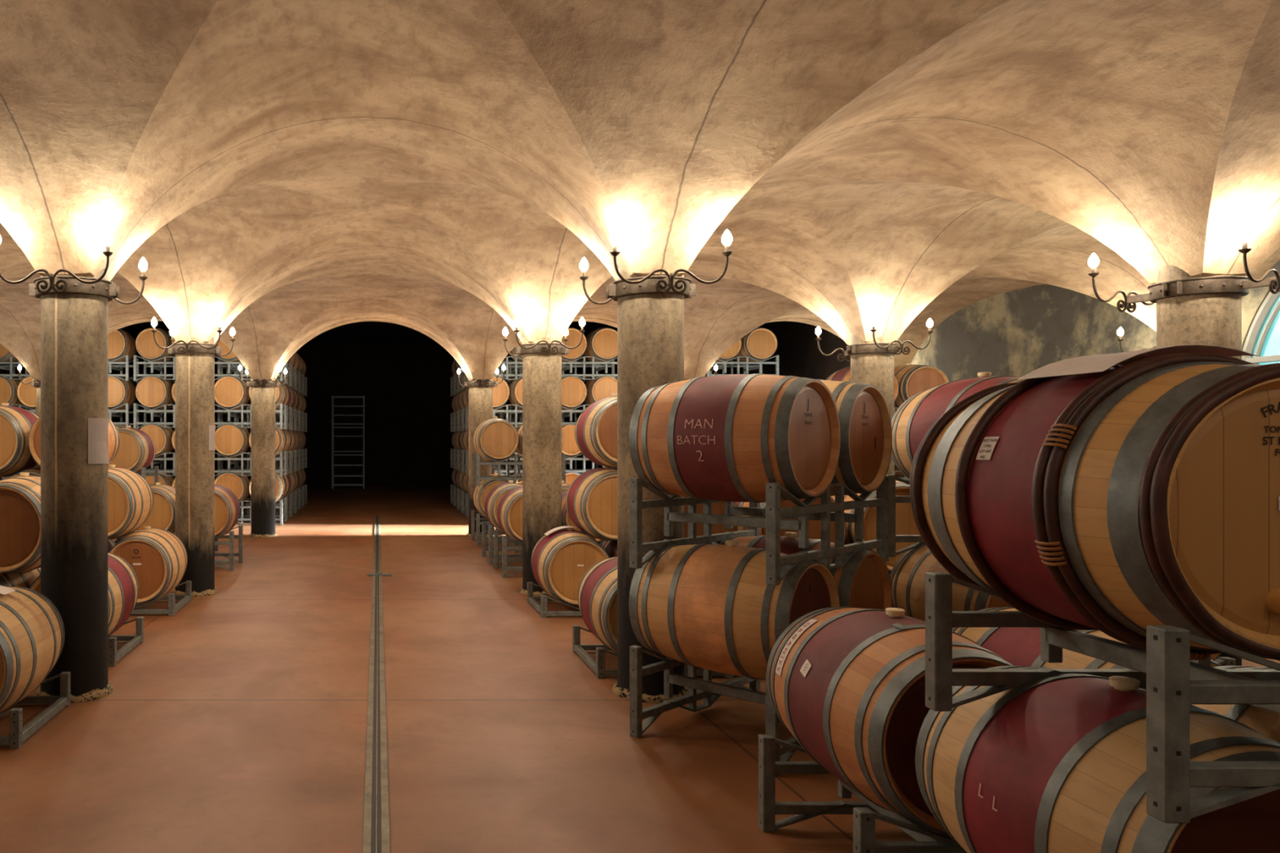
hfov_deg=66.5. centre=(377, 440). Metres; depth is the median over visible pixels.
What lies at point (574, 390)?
wine barrel
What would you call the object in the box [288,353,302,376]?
wine barrel
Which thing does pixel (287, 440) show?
wine barrel
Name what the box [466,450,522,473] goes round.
rack
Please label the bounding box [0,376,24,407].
wine barrel
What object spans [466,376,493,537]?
stone column
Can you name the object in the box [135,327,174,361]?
wine barrel
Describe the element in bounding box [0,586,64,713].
wine barrel
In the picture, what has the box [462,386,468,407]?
wine barrel
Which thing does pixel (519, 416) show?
rack
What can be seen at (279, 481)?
wine barrel
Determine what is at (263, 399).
stone column
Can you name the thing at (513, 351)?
wine barrel
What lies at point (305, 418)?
rack
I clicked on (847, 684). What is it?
wine barrel
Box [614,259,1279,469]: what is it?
wall
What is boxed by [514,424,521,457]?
wine barrel
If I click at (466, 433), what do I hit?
wine barrel
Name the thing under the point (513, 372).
rack
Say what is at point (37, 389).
stone column
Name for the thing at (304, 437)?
wine barrel
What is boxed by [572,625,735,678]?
rack
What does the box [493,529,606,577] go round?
rack
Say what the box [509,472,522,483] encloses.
wine barrel
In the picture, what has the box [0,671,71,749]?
rack
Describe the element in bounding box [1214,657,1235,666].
rack
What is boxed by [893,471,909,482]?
rack
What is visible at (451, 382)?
rack
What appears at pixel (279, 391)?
wine barrel
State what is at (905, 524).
wine barrel
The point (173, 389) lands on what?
wine barrel
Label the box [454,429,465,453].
wine barrel
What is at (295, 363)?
wine barrel
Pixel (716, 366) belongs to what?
light
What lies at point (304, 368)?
wine barrel
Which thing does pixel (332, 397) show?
rack
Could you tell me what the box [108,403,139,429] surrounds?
rack
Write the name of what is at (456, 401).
wine barrel
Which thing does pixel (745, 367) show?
rack
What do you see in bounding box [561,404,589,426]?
rack
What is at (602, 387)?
wine barrel
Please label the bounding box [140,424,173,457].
wine barrel
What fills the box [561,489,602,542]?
wine barrel
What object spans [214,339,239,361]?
wine barrel
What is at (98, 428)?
paper notice
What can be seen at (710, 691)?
rack
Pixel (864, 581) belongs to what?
wine barrel
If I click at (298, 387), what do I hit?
rack
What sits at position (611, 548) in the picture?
wine barrel
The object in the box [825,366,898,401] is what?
wine barrel
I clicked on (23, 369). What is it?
wall
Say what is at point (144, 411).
rack
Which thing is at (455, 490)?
rack
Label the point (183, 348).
light
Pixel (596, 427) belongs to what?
wine barrel
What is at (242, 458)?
rack
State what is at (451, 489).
rack
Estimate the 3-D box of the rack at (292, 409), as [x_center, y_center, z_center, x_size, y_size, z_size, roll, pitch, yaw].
[-2.480,-0.465,20.020,1.361,0.486,0.811,0,0,0]
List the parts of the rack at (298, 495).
post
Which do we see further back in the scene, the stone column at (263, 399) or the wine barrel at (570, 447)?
the wine barrel at (570, 447)
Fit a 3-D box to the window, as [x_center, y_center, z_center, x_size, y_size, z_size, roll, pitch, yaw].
[8.720,-0.722,7.790,0.090,2.644,3.150,0,0,0]
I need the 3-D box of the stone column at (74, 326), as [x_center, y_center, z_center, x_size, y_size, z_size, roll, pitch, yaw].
[-1.920,0.175,5.860,0.470,2.850,0.470,0,0,0]
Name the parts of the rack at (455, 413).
post, post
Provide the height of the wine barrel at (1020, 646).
0.703 m
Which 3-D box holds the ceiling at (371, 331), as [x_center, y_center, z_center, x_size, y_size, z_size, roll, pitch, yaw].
[-0.165,-3.700,24.800,18.670,0.200,18.800,0,0,0]
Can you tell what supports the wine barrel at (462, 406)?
on the rack at (460, 411)
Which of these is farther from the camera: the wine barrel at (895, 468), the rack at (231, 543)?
the wine barrel at (895, 468)
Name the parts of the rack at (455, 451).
post, post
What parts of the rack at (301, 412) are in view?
post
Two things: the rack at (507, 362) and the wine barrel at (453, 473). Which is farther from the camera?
the wine barrel at (453, 473)
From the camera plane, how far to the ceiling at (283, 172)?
5.50 m
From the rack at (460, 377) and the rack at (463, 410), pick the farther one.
the rack at (460, 377)
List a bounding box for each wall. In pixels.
[0,359,133,427]
[107,317,841,379]
[133,342,611,484]
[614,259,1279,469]
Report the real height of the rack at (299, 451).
0.486 m
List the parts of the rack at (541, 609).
post, post, rail, rail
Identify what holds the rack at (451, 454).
on the wine barrel at (453, 473)
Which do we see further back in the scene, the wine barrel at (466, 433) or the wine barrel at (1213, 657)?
the wine barrel at (466, 433)
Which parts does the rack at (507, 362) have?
rail, rail, rail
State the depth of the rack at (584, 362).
17.50 m
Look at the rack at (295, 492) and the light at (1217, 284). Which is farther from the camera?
the rack at (295, 492)
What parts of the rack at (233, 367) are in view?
post, rail, rail, rail, post, post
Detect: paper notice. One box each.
[88,417,109,464]
[208,425,215,450]
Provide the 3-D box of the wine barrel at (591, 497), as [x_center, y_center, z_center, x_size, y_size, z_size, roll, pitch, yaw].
[2.160,0.582,8.750,0.676,0.703,0.881,0,0,0]
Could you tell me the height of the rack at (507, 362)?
0.486 m
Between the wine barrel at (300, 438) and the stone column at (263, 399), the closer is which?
the stone column at (263, 399)
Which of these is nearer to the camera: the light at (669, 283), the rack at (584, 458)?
the light at (669, 283)
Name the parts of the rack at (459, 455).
post, post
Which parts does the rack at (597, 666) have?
post, rail, post, rail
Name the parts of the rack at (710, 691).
post, rail, rail, post, post, rail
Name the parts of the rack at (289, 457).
post, rail, post, post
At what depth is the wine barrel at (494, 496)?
12.06 m
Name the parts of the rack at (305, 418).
post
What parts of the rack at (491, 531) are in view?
post, post, rail, rail, rail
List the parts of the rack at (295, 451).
post, post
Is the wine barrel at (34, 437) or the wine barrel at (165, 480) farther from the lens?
the wine barrel at (165, 480)
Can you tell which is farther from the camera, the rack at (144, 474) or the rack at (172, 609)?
the rack at (144, 474)
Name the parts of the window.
rail, pane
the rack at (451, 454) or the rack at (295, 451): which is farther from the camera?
the rack at (451, 454)
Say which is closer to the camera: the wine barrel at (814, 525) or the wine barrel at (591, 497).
the wine barrel at (814, 525)
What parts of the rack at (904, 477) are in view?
rail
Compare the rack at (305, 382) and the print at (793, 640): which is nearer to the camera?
the print at (793, 640)
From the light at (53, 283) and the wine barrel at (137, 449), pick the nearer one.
the light at (53, 283)
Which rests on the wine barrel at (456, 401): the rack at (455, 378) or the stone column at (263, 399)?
the rack at (455, 378)
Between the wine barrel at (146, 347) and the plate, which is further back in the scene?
the wine barrel at (146, 347)
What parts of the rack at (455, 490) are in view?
post, post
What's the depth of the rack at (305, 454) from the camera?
23.56 m
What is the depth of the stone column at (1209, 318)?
5.71 m
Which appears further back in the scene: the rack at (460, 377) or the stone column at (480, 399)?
the rack at (460, 377)
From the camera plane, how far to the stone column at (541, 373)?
9.54 m
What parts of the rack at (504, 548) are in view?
post, post, rail, rail, rail, rail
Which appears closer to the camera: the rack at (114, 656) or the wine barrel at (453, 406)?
the rack at (114, 656)
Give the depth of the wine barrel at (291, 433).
19.78 m
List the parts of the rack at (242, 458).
post, rail, rail, rail, rail, post, post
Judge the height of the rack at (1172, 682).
0.385 m
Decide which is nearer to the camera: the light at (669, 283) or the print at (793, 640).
the print at (793, 640)
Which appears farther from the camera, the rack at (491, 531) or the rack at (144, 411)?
the rack at (144, 411)
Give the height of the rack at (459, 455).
0.486 m
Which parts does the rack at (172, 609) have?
rail, post, rail, post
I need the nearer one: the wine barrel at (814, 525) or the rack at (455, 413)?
the wine barrel at (814, 525)
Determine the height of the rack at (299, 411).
0.486 m
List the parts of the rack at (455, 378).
post, post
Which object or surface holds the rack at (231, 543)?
on the floor
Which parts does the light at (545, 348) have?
bulb, scroll arm, bulb, scroll arm, scroll arm, bulb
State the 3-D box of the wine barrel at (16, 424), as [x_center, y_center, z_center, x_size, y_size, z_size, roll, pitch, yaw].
[-3.560,-0.009,8.840,0.676,0.703,0.881,0,0,0]
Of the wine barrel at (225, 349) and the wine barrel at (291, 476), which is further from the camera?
the wine barrel at (291, 476)
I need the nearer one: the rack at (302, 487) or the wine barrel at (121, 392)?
the wine barrel at (121, 392)
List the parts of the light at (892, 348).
bulb, scroll arm, scroll arm, bulb, scroll arm, bracket plate, scroll arm, bulb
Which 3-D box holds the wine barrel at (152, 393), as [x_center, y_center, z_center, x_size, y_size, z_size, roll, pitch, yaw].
[-4.280,-0.924,17.900,0.676,0.676,0.881,0,0,0]
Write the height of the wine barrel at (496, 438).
0.703 m
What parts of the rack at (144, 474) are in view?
post, rail, post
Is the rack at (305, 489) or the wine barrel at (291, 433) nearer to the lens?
the wine barrel at (291, 433)
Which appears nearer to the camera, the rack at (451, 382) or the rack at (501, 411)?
the rack at (501, 411)
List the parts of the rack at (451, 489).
post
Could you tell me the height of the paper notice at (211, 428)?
0.260 m
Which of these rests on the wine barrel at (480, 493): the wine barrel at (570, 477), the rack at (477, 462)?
the rack at (477, 462)
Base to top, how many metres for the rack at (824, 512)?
0.486 m
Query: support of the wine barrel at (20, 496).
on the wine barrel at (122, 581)
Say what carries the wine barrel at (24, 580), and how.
on the rack at (114, 656)
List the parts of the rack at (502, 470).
rail, rail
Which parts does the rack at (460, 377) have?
post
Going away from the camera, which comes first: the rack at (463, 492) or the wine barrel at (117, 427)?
the wine barrel at (117, 427)
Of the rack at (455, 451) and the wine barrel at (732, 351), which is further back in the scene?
the rack at (455, 451)
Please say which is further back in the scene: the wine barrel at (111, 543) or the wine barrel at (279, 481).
the wine barrel at (279, 481)
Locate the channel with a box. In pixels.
[362,515,390,852]
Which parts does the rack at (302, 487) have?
post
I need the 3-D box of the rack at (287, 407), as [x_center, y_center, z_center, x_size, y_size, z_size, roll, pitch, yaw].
[-2.480,-0.465,18.960,1.361,0.486,0.811,0,0,0]
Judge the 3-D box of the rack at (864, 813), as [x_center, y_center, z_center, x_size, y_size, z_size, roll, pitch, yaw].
[2.255,1.407,3.420,1.361,0.385,0.811,0,0,0]
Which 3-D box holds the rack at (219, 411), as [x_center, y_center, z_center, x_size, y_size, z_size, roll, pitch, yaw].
[-2.480,-0.465,17.900,1.360,0.486,0.810,0,0,0]
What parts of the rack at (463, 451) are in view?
post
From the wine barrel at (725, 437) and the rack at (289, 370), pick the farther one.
the rack at (289, 370)
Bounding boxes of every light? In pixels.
[0,229,147,308]
[17,364,40,387]
[151,317,235,356]
[238,364,287,387]
[457,364,505,387]
[502,317,585,356]
[579,229,732,304]
[689,364,717,379]
[815,316,933,361]
[1088,226,1279,312]
[1116,327,1156,352]
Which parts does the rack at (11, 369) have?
rail, rail, rail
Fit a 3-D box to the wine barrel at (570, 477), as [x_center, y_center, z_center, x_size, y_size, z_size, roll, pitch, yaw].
[3.660,0.898,17.900,0.676,0.676,0.881,0,0,0]
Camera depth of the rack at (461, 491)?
21.44 m
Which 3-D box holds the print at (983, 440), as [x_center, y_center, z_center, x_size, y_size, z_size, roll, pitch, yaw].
[1.599,-0.001,2.414,0.004,0.008,0.063,0,0,2]
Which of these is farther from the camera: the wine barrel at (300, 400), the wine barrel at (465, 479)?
the wine barrel at (300, 400)
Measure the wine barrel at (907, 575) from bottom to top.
0.703 m
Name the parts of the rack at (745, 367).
post, rail, rail, rail, post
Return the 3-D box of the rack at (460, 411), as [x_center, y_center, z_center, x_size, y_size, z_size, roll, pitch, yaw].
[2.540,-0.465,21.080,1.361,0.486,0.811,0,0,0]
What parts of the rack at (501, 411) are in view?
rail, rail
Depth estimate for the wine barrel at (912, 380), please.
12.19 m
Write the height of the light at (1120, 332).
0.379 m
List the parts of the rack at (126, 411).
rail, rail, rail, post, post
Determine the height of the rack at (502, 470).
0.486 m
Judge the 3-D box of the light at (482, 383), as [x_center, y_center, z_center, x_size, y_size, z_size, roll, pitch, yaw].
[1.730,-1.056,15.520,0.720,0.379,0.878,0,0,0]
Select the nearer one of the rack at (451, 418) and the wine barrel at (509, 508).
the wine barrel at (509, 508)
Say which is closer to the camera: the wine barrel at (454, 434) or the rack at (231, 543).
the rack at (231, 543)
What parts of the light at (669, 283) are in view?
bulb, scroll arm, bulb, scroll arm, bracket plate, scroll arm, bulb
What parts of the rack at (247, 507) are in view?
rail, rail, rail, rail, post, post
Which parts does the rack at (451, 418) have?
post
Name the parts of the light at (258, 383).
scroll arm, scroll arm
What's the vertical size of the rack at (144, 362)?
0.486 m
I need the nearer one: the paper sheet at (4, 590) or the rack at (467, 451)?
the paper sheet at (4, 590)
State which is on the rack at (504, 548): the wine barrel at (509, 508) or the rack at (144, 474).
the wine barrel at (509, 508)
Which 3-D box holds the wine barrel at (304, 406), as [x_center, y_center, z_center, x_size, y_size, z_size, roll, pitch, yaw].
[-2.140,-0.924,23.200,0.676,0.676,0.881,0,0,0]
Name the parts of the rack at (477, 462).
post, post, rail, rail, rail, rail, post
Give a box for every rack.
[0,356,31,380]
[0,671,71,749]
[8,404,35,414]
[107,355,139,383]
[107,617,143,666]
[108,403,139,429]
[122,525,243,571]
[131,580,191,616]
[133,355,175,382]
[133,403,175,428]
[133,466,158,485]
[140,452,175,475]
[214,355,286,383]
[214,403,286,429]
[214,450,286,476]
[220,360,291,386]
[220,405,291,430]
[220,450,291,475]
[229,364,296,389]
[229,407,296,431]
[230,449,296,473]
[236,497,286,524]
[238,368,300,391]
[238,408,300,431]
[238,449,300,471]
[239,493,291,520]
[240,491,296,515]
[247,410,303,431]
[247,448,303,470]
[247,488,300,512]
[248,486,303,508]
[249,412,306,431]
[249,448,306,468]
[282,372,303,394]
[293,374,306,396]
[293,484,306,505]
[331,395,364,488]
[450,374,460,396]
[450,412,465,431]
[450,448,465,468]
[450,484,465,505]
[453,372,465,394]
[453,410,505,431]
[453,448,465,470]
[453,486,465,508]
[457,368,511,391]
[457,408,511,431]
[457,449,511,471]
[457,488,467,512]
[462,368,519,389]
[462,407,519,431]
[462,449,514,473]
[462,491,468,515]
[466,364,521,383]
[466,406,521,430]
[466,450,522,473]
[466,493,468,517]
[471,453,565,485]
[471,510,519,545]
[481,521,522,564]
[493,356,522,382]
[493,404,522,427]
[493,453,522,475]
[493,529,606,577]
[527,582,582,617]
[561,356,617,382]
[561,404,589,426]
[565,452,613,474]
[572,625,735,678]
[629,475,888,585]
[629,644,800,776]
[706,355,778,376]
[758,734,965,852]
[886,475,925,556]
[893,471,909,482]
[924,572,1279,823]
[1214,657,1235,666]
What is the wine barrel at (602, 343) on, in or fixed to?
on the rack at (584, 362)
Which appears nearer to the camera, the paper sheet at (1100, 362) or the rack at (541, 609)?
the paper sheet at (1100, 362)
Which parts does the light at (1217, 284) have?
bulb, scroll arm, bracket plate, scroll arm, bulb, bracket plate, scroll arm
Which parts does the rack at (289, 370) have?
post, post, post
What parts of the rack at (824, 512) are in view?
post, rail, rail, post, post, rail, rail, post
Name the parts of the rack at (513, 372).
post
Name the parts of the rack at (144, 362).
post, post, rail, rail, rail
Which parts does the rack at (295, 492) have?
post, post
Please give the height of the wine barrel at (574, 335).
0.676 m
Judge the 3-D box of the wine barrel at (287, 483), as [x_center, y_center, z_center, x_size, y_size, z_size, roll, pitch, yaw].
[-2.140,0.898,18.960,0.676,0.676,0.881,0,0,0]
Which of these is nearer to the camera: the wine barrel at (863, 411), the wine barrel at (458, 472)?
the wine barrel at (863, 411)
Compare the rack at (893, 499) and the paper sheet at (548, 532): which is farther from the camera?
the paper sheet at (548, 532)
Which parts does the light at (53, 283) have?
scroll arm, bracket plate, scroll arm, bulb, scroll arm, bulb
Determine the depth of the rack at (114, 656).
6.99 m
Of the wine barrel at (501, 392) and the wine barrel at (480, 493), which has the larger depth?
the wine barrel at (501, 392)
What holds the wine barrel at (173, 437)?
on the rack at (164, 458)
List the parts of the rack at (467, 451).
post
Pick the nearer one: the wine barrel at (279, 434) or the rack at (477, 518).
the rack at (477, 518)
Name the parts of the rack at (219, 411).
post, rail, rail, rail, post, post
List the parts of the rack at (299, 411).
post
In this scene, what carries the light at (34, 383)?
attached to the stone column at (37, 389)
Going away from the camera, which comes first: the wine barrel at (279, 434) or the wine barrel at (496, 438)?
the wine barrel at (496, 438)
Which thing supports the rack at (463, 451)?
on the wine barrel at (465, 479)
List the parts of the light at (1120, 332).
bulb, scroll arm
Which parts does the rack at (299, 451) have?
post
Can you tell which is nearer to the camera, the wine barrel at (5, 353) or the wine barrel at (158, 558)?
the wine barrel at (158, 558)
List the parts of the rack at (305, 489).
post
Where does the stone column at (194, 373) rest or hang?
on the floor
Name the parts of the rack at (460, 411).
post, post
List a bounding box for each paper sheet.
[0,585,15,595]
[544,525,576,535]
[1017,344,1257,379]
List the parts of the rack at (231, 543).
rail, rail, rail, rail, post, post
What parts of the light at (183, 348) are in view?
bulb, scroll arm, scroll arm, bulb, scroll arm, bulb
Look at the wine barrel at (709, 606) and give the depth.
4.71 m
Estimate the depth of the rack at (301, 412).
22.49 m
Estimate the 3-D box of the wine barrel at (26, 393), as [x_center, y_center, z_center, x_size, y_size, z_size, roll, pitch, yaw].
[-6.520,-0.924,17.900,0.676,0.676,0.881,0,0,0]
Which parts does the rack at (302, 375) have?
post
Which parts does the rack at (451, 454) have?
post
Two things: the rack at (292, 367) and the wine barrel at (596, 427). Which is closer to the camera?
the wine barrel at (596, 427)
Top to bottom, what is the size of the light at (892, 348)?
0.379 m
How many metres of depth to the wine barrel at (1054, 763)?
2.30 m
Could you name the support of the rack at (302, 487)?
on the floor
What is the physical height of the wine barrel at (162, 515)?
0.703 m
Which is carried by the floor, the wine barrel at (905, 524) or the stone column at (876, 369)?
the stone column at (876, 369)
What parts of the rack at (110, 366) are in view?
rail, rail, rail, post, post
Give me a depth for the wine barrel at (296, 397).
20.84 m
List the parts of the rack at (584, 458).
rail, rail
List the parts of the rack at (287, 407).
post, post, post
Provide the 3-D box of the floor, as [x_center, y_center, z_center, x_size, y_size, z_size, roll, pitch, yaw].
[-0.165,1.700,15.020,18.670,0.200,38.960,0,0,0]
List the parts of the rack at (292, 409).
post, post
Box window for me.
[1241,288,1279,364]
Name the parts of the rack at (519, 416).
post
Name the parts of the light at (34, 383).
scroll arm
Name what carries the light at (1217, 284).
attached to the stone column at (1209, 318)
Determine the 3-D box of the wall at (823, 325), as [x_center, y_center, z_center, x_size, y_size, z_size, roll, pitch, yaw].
[-0.165,-2.344,15.575,17.670,2.712,0.350,0,0,0]
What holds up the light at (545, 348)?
attached to the stone column at (541, 373)
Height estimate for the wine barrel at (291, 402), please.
0.676 m
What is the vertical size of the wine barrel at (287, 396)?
0.676 m
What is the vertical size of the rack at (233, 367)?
0.486 m
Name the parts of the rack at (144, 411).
post, post, rail, rail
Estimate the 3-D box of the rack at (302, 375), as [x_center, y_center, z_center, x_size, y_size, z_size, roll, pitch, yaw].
[-2.480,-1.376,22.140,1.361,0.486,0.811,0,0,0]
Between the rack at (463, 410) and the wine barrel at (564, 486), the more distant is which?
the rack at (463, 410)
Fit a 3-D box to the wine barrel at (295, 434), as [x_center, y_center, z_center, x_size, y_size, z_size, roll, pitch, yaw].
[-2.140,-0.013,21.080,0.676,0.676,0.881,0,0,0]
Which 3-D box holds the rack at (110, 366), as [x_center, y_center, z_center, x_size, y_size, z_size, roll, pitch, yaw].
[-5.400,-1.376,17.900,1.360,0.486,0.810,0,0,0]
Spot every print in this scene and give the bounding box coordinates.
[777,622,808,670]
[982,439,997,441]
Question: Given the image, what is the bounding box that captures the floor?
[0,484,1279,852]
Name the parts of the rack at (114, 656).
post, rail, post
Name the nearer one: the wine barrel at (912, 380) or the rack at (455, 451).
the wine barrel at (912, 380)
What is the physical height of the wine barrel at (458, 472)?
0.676 m
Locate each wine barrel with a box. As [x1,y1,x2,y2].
[0,343,18,361]
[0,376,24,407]
[0,403,39,476]
[0,472,40,573]
[0,567,40,588]
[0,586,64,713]
[7,464,40,478]
[17,376,35,409]
[28,416,119,466]
[29,552,138,636]
[107,328,137,361]
[107,376,137,409]
[107,426,155,472]
[107,464,153,539]
[107,539,115,552]
[109,526,187,603]
[115,424,125,429]
[133,482,175,533]
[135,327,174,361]
[135,376,174,409]
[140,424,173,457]
[146,469,174,486]
[171,382,175,402]
[171,430,175,449]
[171,477,175,488]
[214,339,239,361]
[214,376,249,409]
[214,424,248,457]
[214,469,249,502]
[214,484,239,537]
[248,377,284,408]
[248,424,284,455]
[248,472,284,502]
[275,382,290,409]
[275,425,290,456]
[275,467,290,497]
[278,466,294,495]
[282,351,298,373]
[282,353,294,368]
[282,426,294,455]
[282,465,298,492]
[283,383,294,410]
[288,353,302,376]
[288,388,298,413]
[288,426,298,453]
[288,427,302,454]
[288,463,302,489]
[293,391,302,414]
[293,431,306,453]
[293,462,306,487]
[297,357,306,379]
[297,393,306,415]
[451,359,465,379]
[451,393,460,415]
[451,431,460,453]
[451,462,465,487]
[454,360,465,376]
[454,391,465,414]
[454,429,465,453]
[454,466,462,489]
[458,388,466,412]
[458,428,466,452]
[458,467,466,492]
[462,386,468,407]
[462,430,468,450]
[462,473,468,493]
[473,416,518,461]
[473,474,508,516]
[484,480,522,531]
[493,376,510,409]
[496,486,522,542]
[508,376,522,409]
[509,341,522,361]
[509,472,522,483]
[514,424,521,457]
[517,425,563,454]
[530,527,608,605]
[561,327,586,361]
[561,376,586,409]
[561,424,581,457]
[561,480,570,492]
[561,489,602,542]
[565,466,617,541]
[565,469,579,484]
[574,393,617,468]
[577,556,617,653]
[582,327,617,361]
[583,376,617,406]
[603,540,617,557]
[628,373,840,502]
[628,540,839,679]
[684,496,744,544]
[711,532,892,610]
[715,339,741,361]
[733,327,777,361]
[734,496,845,542]
[766,606,1013,834]
[817,379,892,497]
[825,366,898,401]
[831,480,919,573]
[889,544,1012,621]
[891,372,1025,479]
[893,363,949,411]
[893,464,903,475]
[909,351,1279,660]
[915,665,1279,852]
[952,607,1222,668]
[1191,665,1279,742]
[1210,653,1221,661]
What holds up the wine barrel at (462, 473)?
on the rack at (461, 491)
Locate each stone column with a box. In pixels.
[35,268,113,702]
[35,386,40,467]
[172,337,217,596]
[248,377,277,537]
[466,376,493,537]
[520,337,561,596]
[612,268,688,703]
[850,334,894,475]
[1155,265,1241,666]
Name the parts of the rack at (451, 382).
post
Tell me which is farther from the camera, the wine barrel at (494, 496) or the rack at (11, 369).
the rack at (11, 369)
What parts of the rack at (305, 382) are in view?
post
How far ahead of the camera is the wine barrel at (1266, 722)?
2.54 m
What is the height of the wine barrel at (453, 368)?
0.676 m
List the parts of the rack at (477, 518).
post, post, rail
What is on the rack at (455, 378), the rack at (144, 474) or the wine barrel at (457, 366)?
the wine barrel at (457, 366)
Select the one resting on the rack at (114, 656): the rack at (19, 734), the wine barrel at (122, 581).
the wine barrel at (122, 581)
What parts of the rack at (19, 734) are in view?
rail, post, rail, post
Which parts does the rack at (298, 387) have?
post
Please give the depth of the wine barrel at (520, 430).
14.32 m
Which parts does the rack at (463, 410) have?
post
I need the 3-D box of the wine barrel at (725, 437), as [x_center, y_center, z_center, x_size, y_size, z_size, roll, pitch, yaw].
[1.885,-0.013,4.923,0.679,0.676,0.881,0,0,-41]
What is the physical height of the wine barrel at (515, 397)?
0.676 m
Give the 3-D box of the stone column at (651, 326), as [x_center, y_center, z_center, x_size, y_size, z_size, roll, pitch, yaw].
[1.730,0.175,5.860,0.470,2.850,0.470,0,0,43]
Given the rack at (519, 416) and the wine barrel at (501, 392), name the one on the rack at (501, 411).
the wine barrel at (501, 392)
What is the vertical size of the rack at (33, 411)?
0.486 m
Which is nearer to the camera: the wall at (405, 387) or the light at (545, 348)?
the light at (545, 348)
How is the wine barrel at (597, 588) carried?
on the rack at (597, 666)
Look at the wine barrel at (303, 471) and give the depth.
22.98 m
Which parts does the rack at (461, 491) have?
post, post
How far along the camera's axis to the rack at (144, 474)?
13.75 m
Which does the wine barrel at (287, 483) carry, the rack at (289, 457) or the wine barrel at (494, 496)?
the rack at (289, 457)
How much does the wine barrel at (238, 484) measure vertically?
0.676 m
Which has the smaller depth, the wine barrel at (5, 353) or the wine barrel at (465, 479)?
the wine barrel at (5, 353)
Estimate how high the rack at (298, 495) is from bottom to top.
0.486 m
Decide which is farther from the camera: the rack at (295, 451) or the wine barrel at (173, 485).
the rack at (295, 451)
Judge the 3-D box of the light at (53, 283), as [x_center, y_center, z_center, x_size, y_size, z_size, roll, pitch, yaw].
[-1.920,-1.056,5.860,0.720,0.379,0.878,0,0,0]
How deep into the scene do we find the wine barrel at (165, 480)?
17.49 m
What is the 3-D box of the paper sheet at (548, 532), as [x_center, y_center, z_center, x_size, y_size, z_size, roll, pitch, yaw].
[1.732,0.856,8.775,0.278,0.079,0.150,0,0,0]
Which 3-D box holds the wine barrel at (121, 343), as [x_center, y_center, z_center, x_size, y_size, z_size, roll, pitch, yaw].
[-5.060,-1.835,17.900,0.676,0.676,0.881,0,0,0]
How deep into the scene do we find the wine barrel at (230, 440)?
17.48 m
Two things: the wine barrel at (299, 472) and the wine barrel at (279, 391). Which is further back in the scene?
the wine barrel at (299, 472)
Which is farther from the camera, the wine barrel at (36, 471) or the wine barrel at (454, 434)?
the wine barrel at (454, 434)
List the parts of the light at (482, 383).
scroll arm, scroll arm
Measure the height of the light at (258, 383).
0.379 m
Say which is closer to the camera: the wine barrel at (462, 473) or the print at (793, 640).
the print at (793, 640)
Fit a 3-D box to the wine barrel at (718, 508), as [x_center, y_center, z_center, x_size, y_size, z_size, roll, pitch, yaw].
[2.160,0.582,6.620,0.676,0.703,0.881,0,0,0]
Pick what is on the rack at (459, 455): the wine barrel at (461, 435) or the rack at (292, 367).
the wine barrel at (461, 435)
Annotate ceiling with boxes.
[0,0,1279,380]
[120,320,617,342]
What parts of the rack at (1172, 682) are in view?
post, rail, rail, post, rail, rail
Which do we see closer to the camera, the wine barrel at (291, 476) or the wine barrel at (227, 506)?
the wine barrel at (227, 506)
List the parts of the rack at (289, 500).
rail, post, post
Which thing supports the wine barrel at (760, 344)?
on the rack at (745, 367)
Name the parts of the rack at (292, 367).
post, post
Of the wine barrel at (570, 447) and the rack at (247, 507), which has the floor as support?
the rack at (247, 507)
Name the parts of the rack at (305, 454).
post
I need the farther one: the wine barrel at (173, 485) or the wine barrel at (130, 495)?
the wine barrel at (173, 485)
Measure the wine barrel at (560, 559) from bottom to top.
0.703 m
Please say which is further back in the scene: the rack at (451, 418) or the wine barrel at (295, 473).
the rack at (451, 418)
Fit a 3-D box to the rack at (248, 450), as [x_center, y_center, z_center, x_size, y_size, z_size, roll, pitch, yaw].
[-2.480,0.446,22.140,1.361,0.486,0.811,0,0,0]
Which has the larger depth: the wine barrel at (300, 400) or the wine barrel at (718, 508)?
the wine barrel at (300, 400)
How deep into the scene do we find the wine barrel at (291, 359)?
19.80 m
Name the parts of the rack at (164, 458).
rail, rail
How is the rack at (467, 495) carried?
on the floor
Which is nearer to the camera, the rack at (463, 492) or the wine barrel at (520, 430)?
the wine barrel at (520, 430)
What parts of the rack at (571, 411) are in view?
rail, rail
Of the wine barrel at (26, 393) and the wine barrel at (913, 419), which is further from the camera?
the wine barrel at (26, 393)
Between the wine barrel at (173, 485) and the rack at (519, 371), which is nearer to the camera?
the wine barrel at (173, 485)
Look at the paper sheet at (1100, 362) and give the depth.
2.27 m
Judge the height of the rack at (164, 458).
0.486 m
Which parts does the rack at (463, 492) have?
post, post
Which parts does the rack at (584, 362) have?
rail, rail, rail, post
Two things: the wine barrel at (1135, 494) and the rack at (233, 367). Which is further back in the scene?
the rack at (233, 367)
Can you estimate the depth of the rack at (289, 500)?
19.32 m
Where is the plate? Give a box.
[367,572,391,576]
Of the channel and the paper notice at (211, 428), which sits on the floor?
the channel
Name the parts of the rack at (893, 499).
post, rail, rail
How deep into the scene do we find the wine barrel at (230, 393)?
17.48 m
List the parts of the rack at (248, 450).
post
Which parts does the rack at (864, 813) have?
post, rail, rail, post, rail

